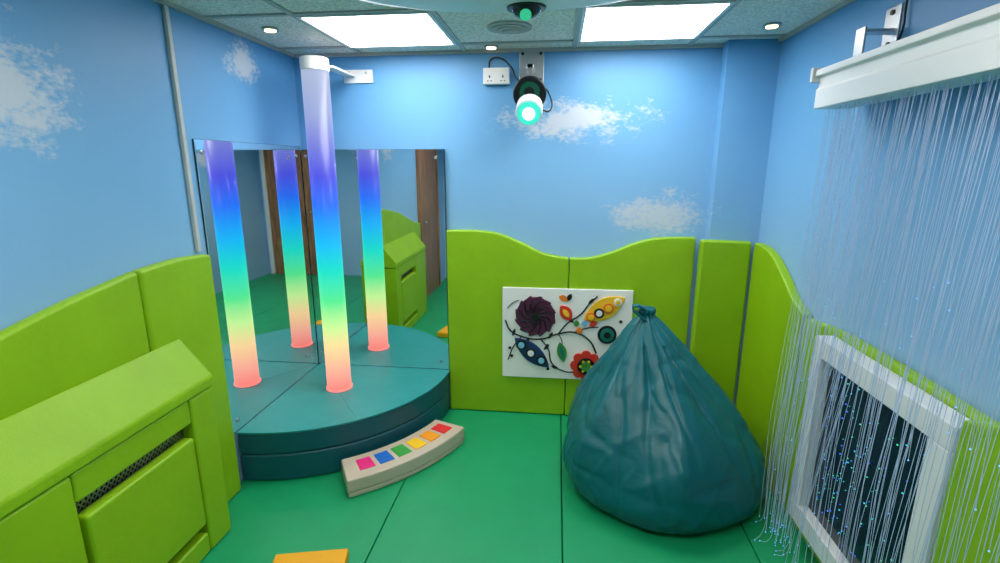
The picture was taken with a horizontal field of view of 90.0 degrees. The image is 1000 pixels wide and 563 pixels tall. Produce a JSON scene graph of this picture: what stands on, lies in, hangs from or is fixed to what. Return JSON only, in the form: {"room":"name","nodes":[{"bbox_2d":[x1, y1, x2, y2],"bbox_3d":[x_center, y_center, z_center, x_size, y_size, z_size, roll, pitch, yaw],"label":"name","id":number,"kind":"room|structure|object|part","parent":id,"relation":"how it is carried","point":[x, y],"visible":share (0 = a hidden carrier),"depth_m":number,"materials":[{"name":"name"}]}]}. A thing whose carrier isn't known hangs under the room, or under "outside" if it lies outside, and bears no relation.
{"room":"sensory room","nodes":[
{"label":"sensory room","id":0,"kind":"room"},
{"bbox_2d":[0,0,319,482],"bbox_3d":[-1.611,0.217,1.410,0.100,2.439,4.270,1,13,6],"label":"wall","id":1,"kind":"structure","parent":0,"point":[93,189],"depth_m":1.89,"materials":[{"name":"blue paint"}]},
{"bbox_2d":[0,272,149,419],"bbox_3d":[-1.536,0.730,1.523,0.048,1.286,1.275,1,13,6],"label":"panel","id":2,"kind":"object","parent":1,"relation":"attached to","point":[94,331],"depth_m":1.72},
{"bbox_2d":[0,339,230,562],"bbox_3d":[-1.409,0.839,1.786,0.139,0.954,1.085,1,13,6],"label":"radiator cover","id":3,"kind":"object","parent":1,"relation":"attached to","point":[123,464],"visible":1,"depth_m":1.79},
{"bbox_3d":[-1.409,0.479,1.703,0.139,0.214,1.085,1,13,6],"label":"lid","id":4,"kind":"part","parent":3,"relation":"part of","materials":[{"name":"leather"}]},
{"bbox_3d":[-1.399,0.607,1.863,0.130,0.105,0.522,1,13,6],"label":"rail","id":5,"kind":"part","parent":3,"relation":"part of","materials":[{"name":"leather"}]},
{"bbox_2d":[75,430,183,513],"bbox_3d":[-1.385,0.695,1.882,0.003,0.072,0.520,1,13,6],"label":"grille","id":6,"kind":"object","parent":3,"relation":"attached to","point":[181,433],"depth_m":1.87,"materials":[{"name":"black metal"}]},
{"bbox_3d":[-1.353,0.924,1.934,0.054,0.425,0.500,1,13,6],"label":"panel","id":7,"kind":"part","parent":3,"relation":"part of","materials":[{"name":"plastic"}]},
{"bbox_3d":[-1.399,1.227,2.007,0.130,0.098,0.522,1,13,6],"label":"rail","id":8,"kind":"part","parent":3,"relation":"part of","materials":[{"name":"plastic"}]},
{"bbox_3d":[-1.360,0.840,2.259,0.134,0.738,0.140,1,13,6],"label":"post","id":9,"kind":"part","parent":3,"relation":"part of","materials":[{"name":"plastic"}]},
{"bbox_2d":[161,5,201,251],"bbox_3d":[-1.436,-0.662,2.261,0.018,1.068,0.023,1,13,6],"label":"trim","id":10,"kind":"structure","parent":1,"relation":"attached to","point":[165,10],"depth_m":2.25,"materials":[{"name":"grey"}]},
{"bbox_2d":[132,254,240,501],"bbox_3d":[-1.437,0.533,2.346,0.053,1.298,0.421,1,13,6],"label":"panel","id":11,"kind":"object","parent":1,"relation":"attached to","point":[178,299],"depth_m":2.30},
{"bbox_2d":[192,139,318,432],"bbox_3d":[-1.373,-0.035,2.979,0.016,1.521,0.988,1,13,6],"label":"mirror panel","id":12,"kind":"object","parent":1,"relation":"attached to","point":[252,201],"visible":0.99,"depth_m":2.86,"materials":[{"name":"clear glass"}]},
{"bbox_2d":[360,0,626,20],"bbox_3d":[0.011,-0.939,1.434,1.316,0.196,0.940,1,13,6],"label":"ceiling projector","id":13,"kind":"object","parent":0,"point":[525,10],"depth_m":1.73,"materials":[{"name":"white plastic"}]},
{"bbox_2d":[151,0,856,57],"bbox_3d":[-0.111,-0.971,0.960,3.120,0.080,4.470,1,13,6],"label":"ceiling","id":14,"kind":"structure","parent":0,"point":[748,17],"depth_m":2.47,"materials":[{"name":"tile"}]},
{"bbox_2d":[261,26,278,32],"bbox_3d":[-1.183,-1.296,2.574,0.084,0.016,0.084,1,13,6],"label":"recessed light","id":15,"kind":"object","parent":14,"relation":"in","point":[270,29],"depth_m":2.55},
{"bbox_2d":[296,16,351,47],"bbox_3d":[-0.912,-1.312,2.642,0.017,0.013,0.634,1,13,6],"label":"frame","id":16,"kind":"object","parent":14,"relation":"attached to","point":[298,17],"visible":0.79,"depth_m":2.58,"materials":[{"name":"white plastic"}]},
{"bbox_2d":[299,12,425,17],"bbox_3d":[-0.637,-1.235,2.310,0.605,0.013,0.017,1,13,6],"label":"frame","id":17,"kind":"object","parent":14,"relation":"attached to","point":[398,13],"visible":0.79,"depth_m":2.31,"materials":[{"name":"white plastic"}]},
{"bbox_2d":[302,14,451,46],"bbox_3d":[-0.603,-1.305,2.608,0.605,0.010,0.600,1,13,6],"label":"ceiling light","id":18,"kind":"object","parent":14,"relation":"in","point":[413,29],"visible":0.86,"depth_m":2.57,"materials":[{"name":"white plastic"}]},
{"bbox_2d":[352,44,452,47],"bbox_3d":[-0.568,-1.374,2.907,0.605,0.013,0.017,1,13,6],"label":"frame","id":19,"kind":"object","parent":14,"relation":"attached to","point":[446,44],"visible":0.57,"depth_m":2.91,"materials":[{"name":"white plastic"}]},
{"bbox_2d":[426,11,456,44],"bbox_3d":[-0.294,-1.297,2.574,0.017,0.013,0.634,1,13,6],"label":"frame","id":20,"kind":"object","parent":14,"relation":"attached to","point":[428,13],"visible":0.79,"depth_m":2.51,"materials":[{"name":"white plastic"}]},
{"bbox_2d":[484,44,497,49],"bbox_3d":[-0.052,-1.384,2.955,0.084,0.016,0.084,1,13,6],"label":"recessed light","id":21,"kind":"object","parent":14,"relation":"in","point":[490,46],"depth_m":2.93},
{"bbox_2d":[487,20,531,33],"bbox_3d":[0.049,-1.284,2.548,0.230,0.028,0.230,1,13,6],"label":"ceiling vent","id":22,"kind":"object","parent":14,"relation":"in","point":[506,26],"depth_m":2.50,"materials":[{"name":"grey metal"}]},
{"bbox_2d":[578,7,586,41],"bbox_3d":[0.410,-1.279,2.497,0.017,0.013,0.634,1,13,6],"label":"frame","id":23,"kind":"object","parent":14,"relation":"attached to","point":[584,8],"visible":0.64,"depth_m":2.44,"materials":[{"name":"white plastic"}]},
{"bbox_2d":[581,38,692,41],"bbox_3d":[0.753,-1.340,2.761,0.605,0.013,0.017,1,13,6],"label":"frame","id":24,"kind":"object","parent":14,"relation":"attached to","point":[668,38],"visible":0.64,"depth_m":2.75,"materials":[{"name":"white plastic"}]},
{"bbox_2d":[581,4,728,40],"bbox_3d":[0.719,-1.271,2.463,0.605,0.010,0.600,1,13,6],"label":"ceiling light","id":25,"kind":"object","parent":14,"relation":"in","point":[678,21],"visible":0.86,"depth_m":2.43,"materials":[{"name":"white plastic"}]},
{"bbox_2d":[587,1,731,8],"bbox_3d":[0.684,-1.202,2.164,0.605,0.013,0.017,1,13,6],"label":"frame","id":26,"kind":"object","parent":14,"relation":"attached to","point":[717,2],"visible":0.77,"depth_m":2.16,"materials":[{"name":"white plastic"}]},
{"bbox_2d":[693,1,735,38],"bbox_3d":[1.028,-1.263,2.429,0.017,0.013,0.634,1,13,6],"label":"frame","id":27,"kind":"object","parent":14,"relation":"attached to","point":[732,2],"visible":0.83,"depth_m":2.36,"materials":[{"name":"white plastic"}]},
{"bbox_2d":[763,22,781,28],"bbox_3d":[1.360,-1.279,2.500,0.084,0.016,0.084,1,13,6],"label":"recessed light","id":28,"kind":"object","parent":14,"relation":"in","point":[771,25],"depth_m":2.48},
{"bbox_2d":[293,48,722,412],"bbox_3d":[0.135,-0.235,3.360,3.120,2.439,0.100,1,13,6],"label":"wall","id":29,"kind":"structure","parent":0,"point":[622,155],"depth_m":3.15,"materials":[{"name":"blue paint"}]},
{"bbox_2d":[301,149,449,368],"bbox_3d":[-0.833,-0.128,3.421,0.958,1.501,0.042,1,13,6],"label":"mirror panel","id":30,"kind":"object","parent":29,"relation":"attached to","point":[392,202],"visible":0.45,"depth_m":3.38,"materials":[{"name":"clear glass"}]},
{"bbox_2d":[483,67,509,84],"bbox_3d":[-0.022,-1.258,3.065,0.162,0.095,0.044,1,13,6],"label":"power socket","id":31,"kind":"object","parent":29,"relation":"attached to","point":[491,76],"visible":1,"depth_m":3.05,"materials":[{"name":"white plastic"}]},
{"bbox_2d":[446,229,568,414],"bbox_3d":[0.049,0.291,3.411,0.809,1.287,0.053,1,13,6],"label":"panel","id":32,"kind":"object","parent":29,"relation":"attached to","point":[480,263],"visible":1,"depth_m":3.39,"materials":[{"name":"leather"}]},
{"bbox_2d":[488,52,552,124],"bbox_3d":[0.114,-1.152,2.953,0.400,0.451,0.279,1,13,6],"label":"projector","id":33,"kind":"object","parent":29,"relation":"attached to","point":[530,92],"visible":1,"depth_m":2.90,"materials":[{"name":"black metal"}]},
{"bbox_3d":[0.183,-1.267,2.971,0.040,0.025,0.162,1,13,6],"label":"arm","id":34,"kind":"part","parent":33,"relation":"part of","materials":[{"name":"silver metal"}]},
{"bbox_3d":[0.193,-1.308,3.048,0.150,0.190,0.007,1,13,6],"label":"wall plate","id":35,"kind":"part","parent":33,"relation":"part of","materials":[{"name":"silver metal"}]},
{"bbox_2d":[565,237,695,414],"bbox_3d":[0.841,0.325,3.327,0.777,1.260,0.053,1,13,6],"label":"panel","id":36,"kind":"object","parent":29,"relation":"attached to","point":[659,270],"visible":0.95,"depth_m":3.21,"materials":[{"name":"leather"}]},
{"bbox_2d":[502,287,633,379],"bbox_3d":[0.438,0.359,3.330,0.850,0.634,0.044,1,13,6],"label":"board","id":37,"kind":"object","parent":36,"relation":"attached to","point":[560,333],"visible":0.96,"depth_m":3.32,"materials":[{"name":"white plastic"}]},
{"bbox_3d":[0.144,0.427,3.372,0.071,0.072,0.008,1,13,6],"label":"blue knob","id":38,"kind":"part","parent":37,"relation":"part of","materials":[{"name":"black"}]},
{"bbox_3d":[0.208,0.484,3.377,0.071,0.072,0.008,1,13,6],"label":"blue knob","id":39,"kind":"part","parent":37,"relation":"part of","materials":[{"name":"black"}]},
{"bbox_3d":[0.279,0.533,3.381,0.071,0.072,0.008,1,13,6],"label":"blue knob","id":40,"kind":"part","parent":37,"relation":"part of","materials":[{"name":"black"}]},
{"bbox_2d":[575,356,595,375],"bbox_3d":[0.577,0.567,3.362,0.143,0.144,0.013,1,13,6],"label":"flower","id":41,"kind":"object","parent":37,"relation":"on","point":[583,364],"depth_m":3.35,"materials":[{"name":"red plastic"}]},
{"bbox_3d":[0.595,0.234,3.275,0.065,0.065,0.008,1,13,6],"label":"pod knob","id":42,"kind":"part","parent":37,"relation":"part of","materials":[{"name":"orange"}]},
{"bbox_3d":[0.647,0.208,3.263,0.068,0.068,0.008,1,13,6],"label":"pod knob","id":43,"kind":"part","parent":37,"relation":"part of","materials":[{"name":"black"}]},
{"bbox_3d":[0.705,0.175,3.248,0.070,0.070,0.008,1,13,6],"label":"pod knob","id":44,"kind":"part","parent":37,"relation":"part of","materials":[{"name":"orange"}]},
{"bbox_3d":[0.763,0.135,3.232,0.052,0.052,0.008,1,13,6],"label":"pod knob","id":45,"kind":"part","parent":37,"relation":"part of","materials":[{"name":"white plastic"}]},
{"bbox_2d":[561,466,562,562],"bbox_3d":[-0.111,1.492,1.532,3.120,0.100,4.470,1,13,6],"label":"floor","id":46,"kind":"structure","parent":0,"point":[561,466],"depth_m":2.74,"materials":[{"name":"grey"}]},
{"bbox_2d":[200,471,405,562],"bbox_3d":[-1.113,1.393,1.628,0.894,0.050,4.256,1,13,6],"label":"floor mat","id":47,"kind":"object","parent":46,"relation":"on","point":[269,518],"visible":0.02,"depth_m":2.46,"materials":[{"name":"green plastic"}]},
{"bbox_2d":[273,549,348,562],"bbox_3d":[-0.805,1.245,2.040,0.310,0.050,0.340,-1,13,-6],"label":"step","id":48,"kind":"structure","parent":47,"relation":"on","point":[337,555],"depth_m":2.16,"materials":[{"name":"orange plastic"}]},
{"bbox_2d":[237,364,449,479],"bbox_3d":[-0.887,0.862,3.141,0.966,0.298,0.966,1,13,6],"label":"platform","id":49,"kind":"object","parent":47,"relation":"on","point":[308,430],"visible":0.94,"depth_m":2.91,"materials":[{"name":"teal leather"}]},
{"bbox_2d":[299,55,372,392],"bbox_3d":[-0.984,-0.322,3.181,0.185,1.990,0.519,5,14,21],"label":"tube","id":50,"kind":"object","parent":49,"relation":"on","point":[314,69],"visible":1,"depth_m":2.95,"materials":[{"name":"multicoloured plastic"}]},
{"bbox_3d":[-0.964,-1.266,3.017,0.060,0.012,0.339,1,13,6],"label":"bracket arm","id":51,"kind":"part","parent":50,"relation":"part of","materials":[{"name":"white plastic"}]},
{"bbox_3d":[-0.900,-1.301,3.174,0.190,0.080,0.011,1,13,6],"label":"bracket plate","id":52,"kind":"part","parent":50,"relation":"part of","materials":[{"name":"white plastic"}]},
{"bbox_2d":[341,420,463,496],"bbox_3d":[-0.555,1.009,2.920,0.792,0.112,0.272,-12,18,-43],"label":"switch","id":53,"kind":"object","parent":47,"relation":"on","point":[392,463],"visible":1,"depth_m":2.81,"materials":[{"name":"beige plastic"}]},
{"bbox_2d":[366,407,561,562],"bbox_3d":[-0.238,1.415,1.532,0.860,0.050,4.256,1,13,6],"label":"floor mat","id":54,"kind":"object","parent":46,"relation":"on","point":[495,497],"visible":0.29,"depth_m":2.60,"materials":[{"name":"green plastic"}]},
{"bbox_2d":[561,413,759,562],"bbox_3d":[0.622,1.438,1.437,0.862,0.050,4.256,1,13,6],"label":"floor mat","id":55,"kind":"object","parent":46,"relation":"on","point":[590,534],"visible":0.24,"depth_m":2.32,"materials":[{"name":"green plastic"}]},
{"bbox_2d":[562,304,767,534],"bbox_3d":[0.880,0.609,2.693,1.055,0.993,1.071,1,13,6],"label":"bean bag","id":56,"kind":"object","parent":55,"relation":"on","point":[652,440],"visible":1,"depth_m":2.42,"materials":[{"name":"leather"}]},
{"bbox_3d":[0.740,0.172,2.609,0.132,0.105,0.061,-4,14,-16],"label":"handle","id":57,"kind":"part","parent":56,"relation":"part of","materials":[{"name":"plastic"}]},
{"bbox_2d":[739,487,818,562],"bbox_3d":[1.195,1.452,1.374,0.284,0.050,4.256,1,13,6],"label":"floor mat","id":58,"kind":"object","parent":46,"relation":"on","point":[764,551],"visible":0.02,"depth_m":2.34,"materials":[{"name":"green plastic"}]},
{"bbox_2d":[705,38,781,406],"bbox_3d":[1.432,-0.179,3.119,0.285,2.439,0.100,1,13,6],"label":"wall column","id":59,"kind":"structure","parent":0,"point":[749,67],"depth_m":2.93,"materials":[{"name":"blue paint"}]},
{"bbox_2d":[690,239,751,402],"bbox_3d":[1.364,0.362,3.166,0.293,1.260,0.063,1,13,6],"label":"panel","id":60,"kind":"object","parent":59,"relation":"attached to","point":[722,265],"visible":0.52,"depth_m":3.09,"materials":[{"name":"leather"}]},
{"bbox_2d":[758,0,999,421],"bbox_3d":[1.389,0.294,1.079,0.100,2.439,4.270,1,13,6],"label":"wall","id":61,"kind":"structure","parent":0,"point":[797,129],"depth_m":1.84,"materials":[{"name":"blue paint"}]},
{"bbox_2d":[736,243,811,499],"bbox_3d":[1.496,0.454,2.783,0.048,1.253,0.680,1,13,6],"label":"panel","id":62,"kind":"object","parent":61,"relation":"attached to","point":[772,288],"visible":0.74,"depth_m":2.73,"materials":[{"name":"leather"}]},
{"bbox_2d":[754,0,999,562],"bbox_3d":[1.238,0.199,1.380,0.270,2.382,1.760,1,13,6],"label":"curtain","id":63,"kind":"object","parent":61,"relation":"attached to","point":[960,52],"visible":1,"depth_m":1.55,"materials":[{"name":"white plastic"}]},
{"bbox_3d":[1.346,-0.837,2.026,0.160,0.055,0.020,1,13,6],"label":"rail","id":64,"kind":"part","parent":63,"relation":"part of","materials":[{"name":"white plastic"}]},
{"bbox_3d":[1.453,-0.939,1.855,0.005,0.150,0.090,1,13,6],"label":"bracket wall plate","id":65,"kind":"part","parent":63,"relation":"part of","materials":[{"name":"silver metal"}]},
{"bbox_3d":[1.250,-0.583,1.187,0.145,0.150,1.740,1,13,6],"label":"rail","id":66,"kind":"part","parent":63,"relation":"part of","materials":[{"name":"white plastic"}]},
{"bbox_2d":[779,318,996,562],"bbox_3d":[1.402,0.757,1.970,0.043,1.031,1.044,1,13,6],"label":"panel","id":67,"kind":"object","parent":61,"relation":"attached to","point":[895,367],"visible":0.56,"depth_m":2.15,"materials":[{"name":"leather"}]},
{"bbox_2d":[789,335,971,562],"bbox_3d":[1.324,0.733,1.830,0.078,0.865,0.768,1,13,6],"label":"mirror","id":68,"kind":"object","parent":67,"relation":"attached to","point":[888,404],"visible":0.76,"depth_m":1.80,"materials":[{"name":"white paint"}]},
{"bbox_3d":[1.363,0.650,2.167,0.078,0.695,0.070,1,13,6],"label":"frame","id":69,"kind":"part","parent":68,"relation":"part of","materials":[{"name":"white paint"}]},
{"bbox_3d":[1.324,1.110,1.918,0.078,0.090,0.768,1,13,6],"label":"frame","id":70,"kind":"part","parent":68,"relation":"part of","materials":[{"name":"white paint"}]},
{"bbox_3d":[1.331,0.727,1.835,0.005,0.695,0.615,1,13,6],"label":"glass","id":71,"kind":"part","parent":68,"relation":"part of","materials":[{"name":"blue"}]},
{"bbox_3d":[1.324,0.350,1.742,0.078,0.080,0.768,1,13,6],"label":"frame","id":72,"kind":"part","parent":68,"relation":"part of","materials":[{"name":"white paint"}]},
{"bbox_3d":[1.286,0.805,1.498,0.078,0.695,0.083,1,13,6],"label":"frame","id":73,"kind":"part","parent":68,"relation":"part of","materials":[{"name":"white paint"}]},
{"bbox_2d":[930,420,999,562],"bbox_3d":[1.256,0.880,1.022,0.118,1.220,0.866,1,13,6],"label":"panel","id":74,"kind":"object","parent":61,"relation":"attached to","point":[973,548],"visible":0.63,"depth_m":1.31,"materials":[{"name":"plastic"}]}
]}

